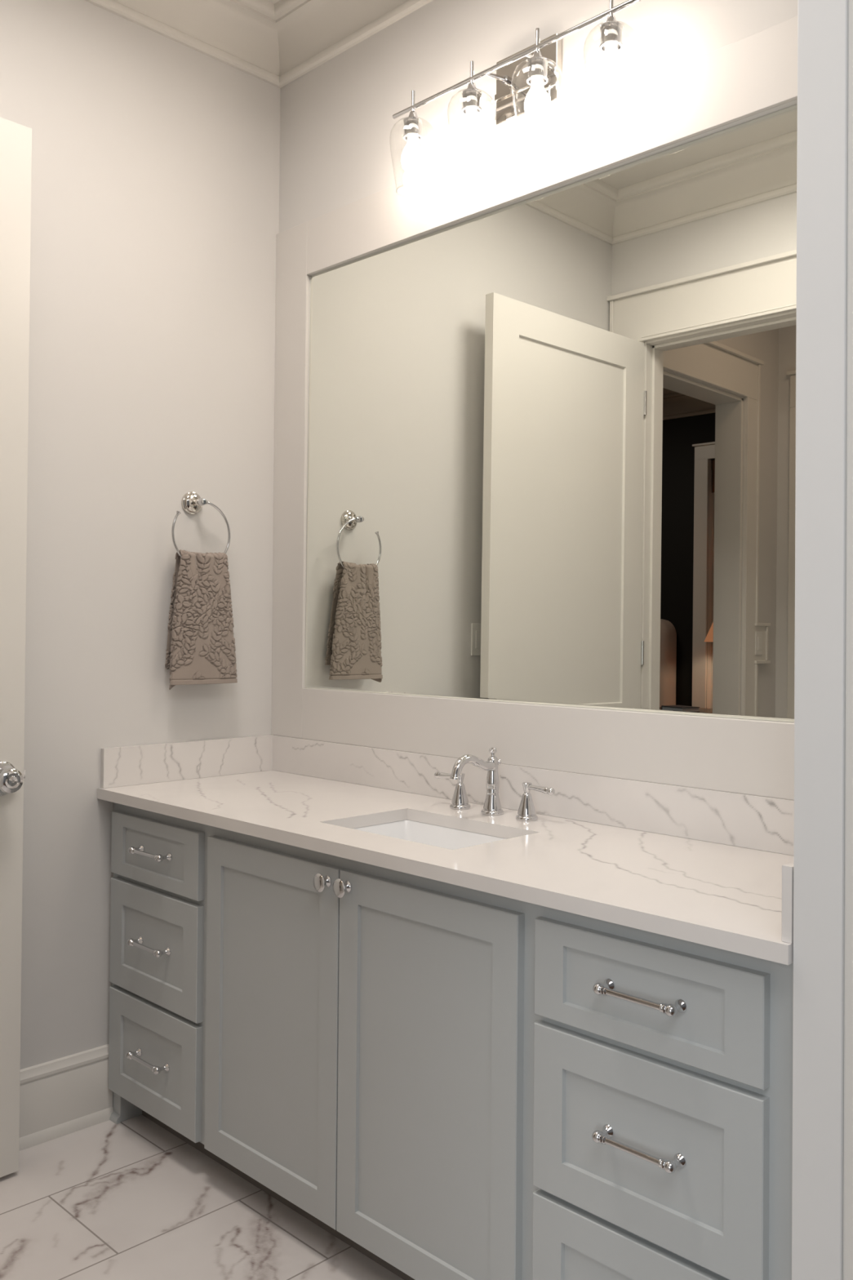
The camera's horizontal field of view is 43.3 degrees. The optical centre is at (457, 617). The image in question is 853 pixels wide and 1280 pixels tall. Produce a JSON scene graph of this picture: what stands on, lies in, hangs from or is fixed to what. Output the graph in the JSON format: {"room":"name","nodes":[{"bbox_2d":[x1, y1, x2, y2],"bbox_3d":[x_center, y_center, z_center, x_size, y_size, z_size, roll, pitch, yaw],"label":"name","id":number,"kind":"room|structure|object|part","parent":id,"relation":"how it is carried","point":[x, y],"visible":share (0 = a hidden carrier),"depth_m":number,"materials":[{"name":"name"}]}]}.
{"room":"bathroom","nodes":[
{"label":"bathroom","id":0,"kind":"room"},
{"bbox_2d":[0,0,279,1069],"bbox_3d":[-1.230,-0.247,2.747,0.120,3.215,2.019,0,-1,44],"label":"wall","id":1,"kind":"structure","parent":0,"point":[156,158],"depth_m":2.96,"materials":[{"name":"white paint"}]},
{"bbox_2d":[0,117,31,1177],"bbox_3d":[-1.380,0.066,2.303,0.178,2.552,0.939,0,-1,42],"label":"door","id":2,"kind":"structure","parent":1,"relation":"in","point":[15,139],"depth_m":2.60,"materials":[{"name":"white paint"}]},
{"bbox_3d":[-1.077,0.388,2.560,0.069,0.085,0.085,0,-1,42],"label":"knob","id":3,"kind":"part","parent":2,"relation":"part of","materials":[{"name":"silver metal"}]},
{"bbox_2d":[18,1044,113,1151],"bbox_3d":[-1.371,1.258,2.496,0.024,0.197,1.223,0,-1,44],"label":"baseboard","id":4,"kind":"structure","parent":1,"relation":"attached to","point":[67,1095],"depth_m":2.83,"materials":[{"name":"white paint"}]},
{"bbox_2d":[171,491,230,557],"bbox_3d":[-0.751,-0.254,3.103,0.069,0.223,0.194,0,-1,44],"label":"towel ring","id":5,"kind":"object","parent":1,"relation":"attached to","point":[192,503],"visible":0.99,"depth_m":3.11,"materials":[{"name":"silver metal"}]},
{"bbox_2d":[164,549,237,689],"bbox_3d":[-0.737,0.007,3.097,0.071,0.395,0.223,0,-1,44],"label":"hand towel","id":6,"kind":"object","parent":5,"relation":"hanging from","point":[201,649],"visible":1,"depth_m":3.06,"materials":[{"name":"beige fabric"}]},
{"bbox_3d":[-0.734,-0.332,3.091,0.028,0.022,0.028,0,-1,44],"label":"post","id":7,"kind":"part","parent":5,"relation":"part of","materials":[{"name":"silver metal"}]},
{"bbox_2d":[84,0,433,88],"bbox_3d":[-0.453,-1.762,2.018,2.018,0.189,1.779,0,-1,44],"label":"trim","id":8,"kind":"structure","parent":1,"relation":"attached to","point":[277,44],"depth_m":3.17,"materials":[{"name":"white paint"}]},
{"bbox_2d":[0,1114,404,1279],"bbox_3d":[-0.994,1.379,1.493,2.245,0.060,5.400,0,-1,44],"label":"floor","id":9,"kind":"structure","parent":0,"point":[129,1199],"depth_m":2.42,"materials":[{"name":"tile"}]},
{"bbox_2d":[108,802,793,1279],"bbox_3d":[-0.060,0.931,2.413,2.015,0.872,0.581,0,-1,44],"label":"vanity cabinet","id":10,"kind":"object","parent":9,"relation":"on","point":[446,1081],"visible":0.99,"depth_m":2.02,"materials":[{"name":"grey paint"}]},
{"bbox_3d":[-0.934,1.355,2.915,0.056,0.019,0.013,0,-1,44],"label":"shoe moulding","id":11,"kind":"part","parent":10,"relation":"part of","materials":[{"name":"grey paint"}]},
{"bbox_3d":[-0.797,1.137,2.750,0.158,0.021,0.039,0,-1,44],"label":"bar pull","id":12,"kind":"part","parent":10,"relation":"part of","materials":[{"name":"silver metal"}]},
{"bbox_3d":[-0.794,0.846,2.753,0.158,0.021,0.039,0,-1,44],"label":"bar pull","id":13,"kind":"part","parent":10,"relation":"part of","materials":[{"name":"silver metal"}]},
{"bbox_3d":[-0.792,0.607,2.756,0.158,0.021,0.039,0,-1,44],"label":"bar pull","id":14,"kind":"part","parent":10,"relation":"part of","materials":[{"name":"silver metal"}]},
{"bbox_3d":[-0.786,1.141,2.770,0.432,0.278,0.019,0,-1,44],"label":"drawer","id":15,"kind":"part","parent":10,"relation":"part of","materials":[{"name":"grey paint"}]},
{"bbox_3d":[-0.783,0.849,2.773,0.432,0.282,0.019,0,-1,44],"label":"drawer","id":16,"kind":"part","parent":10,"relation":"part of","materials":[{"name":"grey paint"}]},
{"bbox_3d":[-0.781,0.610,2.775,0.432,0.166,0.019,0,-1,44],"label":"drawer","id":17,"kind":"part","parent":10,"relation":"part of","materials":[{"name":"grey paint"}]},
{"bbox_3d":[-0.423,0.903,2.421,0.495,0.749,0.019,0,-1,44],"label":"door","id":18,"kind":"part","parent":10,"relation":"part of","materials":[{"name":"grey paint"}]},
{"bbox_3d":[-0.284,0.557,2.258,0.039,0.039,0.030,0,-1,44],"label":"knob","id":19,"kind":"part","parent":10,"relation":"part of","materials":[{"name":"silver metal"}]},
{"bbox_3d":[-0.237,0.557,2.212,0.039,0.039,0.030,0,-1,44],"label":"knob","id":20,"kind":"part","parent":10,"relation":"part of","materials":[{"name":"silver metal"}]},
{"bbox_3d":[-0.067,0.902,2.073,0.493,0.749,0.019,0,-1,44],"label":"door","id":21,"kind":"part","parent":10,"relation":"part of","materials":[{"name":"grey paint"}]},
{"bbox_2d":[97,734,794,964],"bbox_3d":[-0.054,0.427,2.421,2.016,0.136,0.583,0,-1,44],"label":"countertop","id":22,"kind":"structure","parent":10,"relation":"on","point":[714,868],"depth_m":2.31,"materials":[{"name":"stone"}]},
{"bbox_2d":[353,819,507,849],"bbox_3d":[-0.068,0.573,2.385,0.461,0.156,0.296,0,-1,44],"label":"sink","id":23,"kind":"object","parent":22,"relation":"in","point":[446,837],"visible":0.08,"depth_m":2.56,"materials":[{"name":"white ceramic"}]},
{"bbox_2d":[434,746,555,821],"bbox_3d":[0.044,0.389,2.530,0.382,0.158,0.168,0,-1,44],"label":"tap","id":24,"kind":"object","parent":22,"relation":"on","point":[492,805],"visible":1,"depth_m":2.55,"materials":[{"name":"silver metal"}]},
{"bbox_3d":[-0.027,0.397,2.674,0.080,0.018,0.018,0,-1,43],"label":"lever","id":25,"kind":"part","parent":24,"relation":"part of","materials":[{"name":"silver metal"}]},
{"bbox_3d":[0.006,0.427,2.646,0.052,0.084,0.052,0,-1,44],"label":"handle","id":26,"kind":"part","parent":24,"relation":"part of","materials":[{"name":"silver metal"}]},
{"bbox_3d":[0.036,0.349,2.522,0.025,0.057,0.144,0,-1,44],"label":"spout","id":27,"kind":"part","parent":24,"relation":"part of","materials":[{"name":"silver metal"}]},
{"bbox_3d":[0.084,0.400,2.570,0.054,0.138,0.054,0,-1,44],"label":"spout","id":28,"kind":"part","parent":24,"relation":"part of","materials":[{"name":"silver metal"}]},
{"bbox_3d":[0.161,0.426,2.495,0.052,0.084,0.052,0,-1,44],"label":"handle","id":29,"kind":"part","parent":24,"relation":"part of","materials":[{"name":"silver metal"}]},
{"bbox_3d":[0.190,0.396,2.463,0.018,0.018,0.080,1,-1,-44],"label":"lever","id":30,"kind":"part","parent":24,"relation":"part of","materials":[{"name":"silver metal"}]},
{"bbox_3d":[0.292,1.138,1.718,0.437,0.278,0.019,0,-1,44],"label":"drawer","id":31,"kind":"part","parent":10,"relation":"part of","materials":[{"name":"grey paint"}]},
{"bbox_3d":[0.283,0.843,1.702,0.158,0.021,0.039,0,-1,44],"label":"bar pull","id":32,"kind":"part","parent":10,"relation":"part of","materials":[{"name":"silver metal"}]},
{"bbox_3d":[0.285,0.604,1.704,0.158,0.021,0.039,0,-1,44],"label":"bar pull","id":33,"kind":"part","parent":10,"relation":"part of","materials":[{"name":"silver metal"}]},
{"bbox_3d":[0.294,0.846,1.722,0.437,0.282,0.019,0,-1,44],"label":"drawer","id":34,"kind":"part","parent":10,"relation":"part of","materials":[{"name":"grey paint"}]},
{"bbox_3d":[0.296,0.608,1.724,0.437,0.166,0.019,0,-1,44],"label":"drawer","id":35,"kind":"part","parent":10,"relation":"part of","materials":[{"name":"grey paint"}]},
{"bbox_2d":[266,0,280,4],"bbox_3d":[-1.732,-1.912,1.507,9.500,0.080,6.700,0,-1,44],"label":"ceiling","id":36,"kind":"structure","parent":0,"point":[273,2],"depth_m":3.21,"materials":[{"name":"white paint"}]},
{"bbox_2d":[279,0,797,723],"bbox_3d":[0.269,-0.236,2.625,2.438,3.215,0.140,0,-1,44],"label":"wall","id":37,"kind":"structure","parent":0,"point":[337,122],"depth_m":2.84,"materials":[{"name":"white paint"}]},
{"bbox_2d":[389,0,640,192],"bbox_3d":[0.123,-1.246,2.576,0.776,0.289,0.160,0,-1,44],"label":"vanity light","id":38,"kind":"object","parent":37,"relation":"attached to","point":[529,80],"visible":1,"depth_m":2.58,"materials":[{"name":"silver metal"}]},
{"bbox_2d":[400,90,424,174],"bbox_3d":[-0.116,-1.256,2.783,0.060,0.216,0.060,0,-1,44],"label":"bulb","id":39,"kind":"object","parent":38,"relation":"attached to","point":[412,161],"depth_m":2.77,"materials":[{"name":"white glass"}]},
{"bbox_3d":[-0.116,-1.193,2.782,0.121,0.184,0.121,0,-1,44],"label":"lamp shade","id":40,"kind":"part","parent":38,"relation":"part of","materials":[{"name":"clear glass"}]},
{"bbox_2d":[459,61,484,150],"bbox_3d":[0.034,-1.256,2.636,0.060,0.216,0.060,0,-1,44],"label":"bulb","id":41,"kind":"object","parent":38,"relation":"attached to","point":[471,131],"depth_m":2.62,"materials":[{"name":"white glass"}]},
{"bbox_3d":[0.034,-1.193,2.635,0.121,0.184,0.121,0,-1,44],"label":"lamp shade","id":42,"kind":"part","parent":38,"relation":"part of","materials":[{"name":"clear glass"}]},
{"bbox_3d":[0.095,-1.328,2.637,0.021,0.027,0.080,0,-1,44],"label":"arm","id":43,"kind":"part","parent":38,"relation":"part of","materials":[{"name":"silver metal"}]},
{"bbox_3d":[0.184,-1.328,2.550,0.021,0.027,0.080,0,-1,44],"label":"arm","id":44,"kind":"part","parent":38,"relation":"part of","materials":[{"name":"silver metal"}]},
{"bbox_2d":[524,27,550,122],"bbox_3d":[0.185,-1.257,2.489,0.060,0.216,0.060,0,-1,44],"label":"bulb","id":45,"kind":"object","parent":38,"relation":"attached to","point":[537,103],"depth_m":2.47,"materials":[{"name":"white glass"}]},
{"bbox_3d":[0.184,-1.194,2.489,0.121,0.184,0.121,0,-1,44],"label":"lamp shade","id":46,"kind":"part","parent":38,"relation":"part of","materials":[{"name":"clear glass"}]},
{"bbox_2d":[597,0,625,91],"bbox_3d":[0.335,-1.257,2.343,0.060,0.216,0.060,0,-1,44],"label":"bulb","id":47,"kind":"object","parent":38,"relation":"attached to","point":[611,70],"depth_m":2.32,"materials":[{"name":"white glass"}]},
{"bbox_3d":[0.335,-1.194,2.342,0.121,0.184,0.121,0,-1,44],"label":"lamp shade","id":48,"kind":"part","parent":38,"relation":"part of","materials":[{"name":"clear glass"}]},
{"bbox_2d":[271,16,797,799],"bbox_3d":[0.154,-0.416,2.636,2.018,1.557,0.010,0,-1,44],"label":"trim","id":49,"kind":"structure","parent":37,"relation":"attached to","point":[755,73],"depth_m":2.65,"materials":[{"name":"white paint"}]},
{"bbox_2d":[304,104,797,722],"bbox_3d":[0.165,-0.410,2.647,1.705,1.243,0.010,0,-1,44],"label":"mirror","id":50,"kind":"object","parent":37,"relation":"attached to","point":[551,440],"visible":1,"depth_m":2.53,"materials":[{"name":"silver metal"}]},
{"bbox_2d":[791,0,848,1279],"bbox_3d":[-0.561,-0.267,0.404,0.072,3.215,4.200,0,-1,44],"label":"wall","id":51,"kind":"structure","parent":0,"point":[822,140],"depth_m":1.49,"materials":[{"name":"white paint"}]},
{"bbox_2d":[843,0,852,1279],"bbox_3d":[0.114,-0.027,1.031,0.019,2.760,1.406,0,-1,44],"label":"trim","id":52,"kind":"structure","parent":51,"relation":"attached to","point":[848,961],"depth_m":1.47,"materials":[{"name":"white paint"}]}
]}

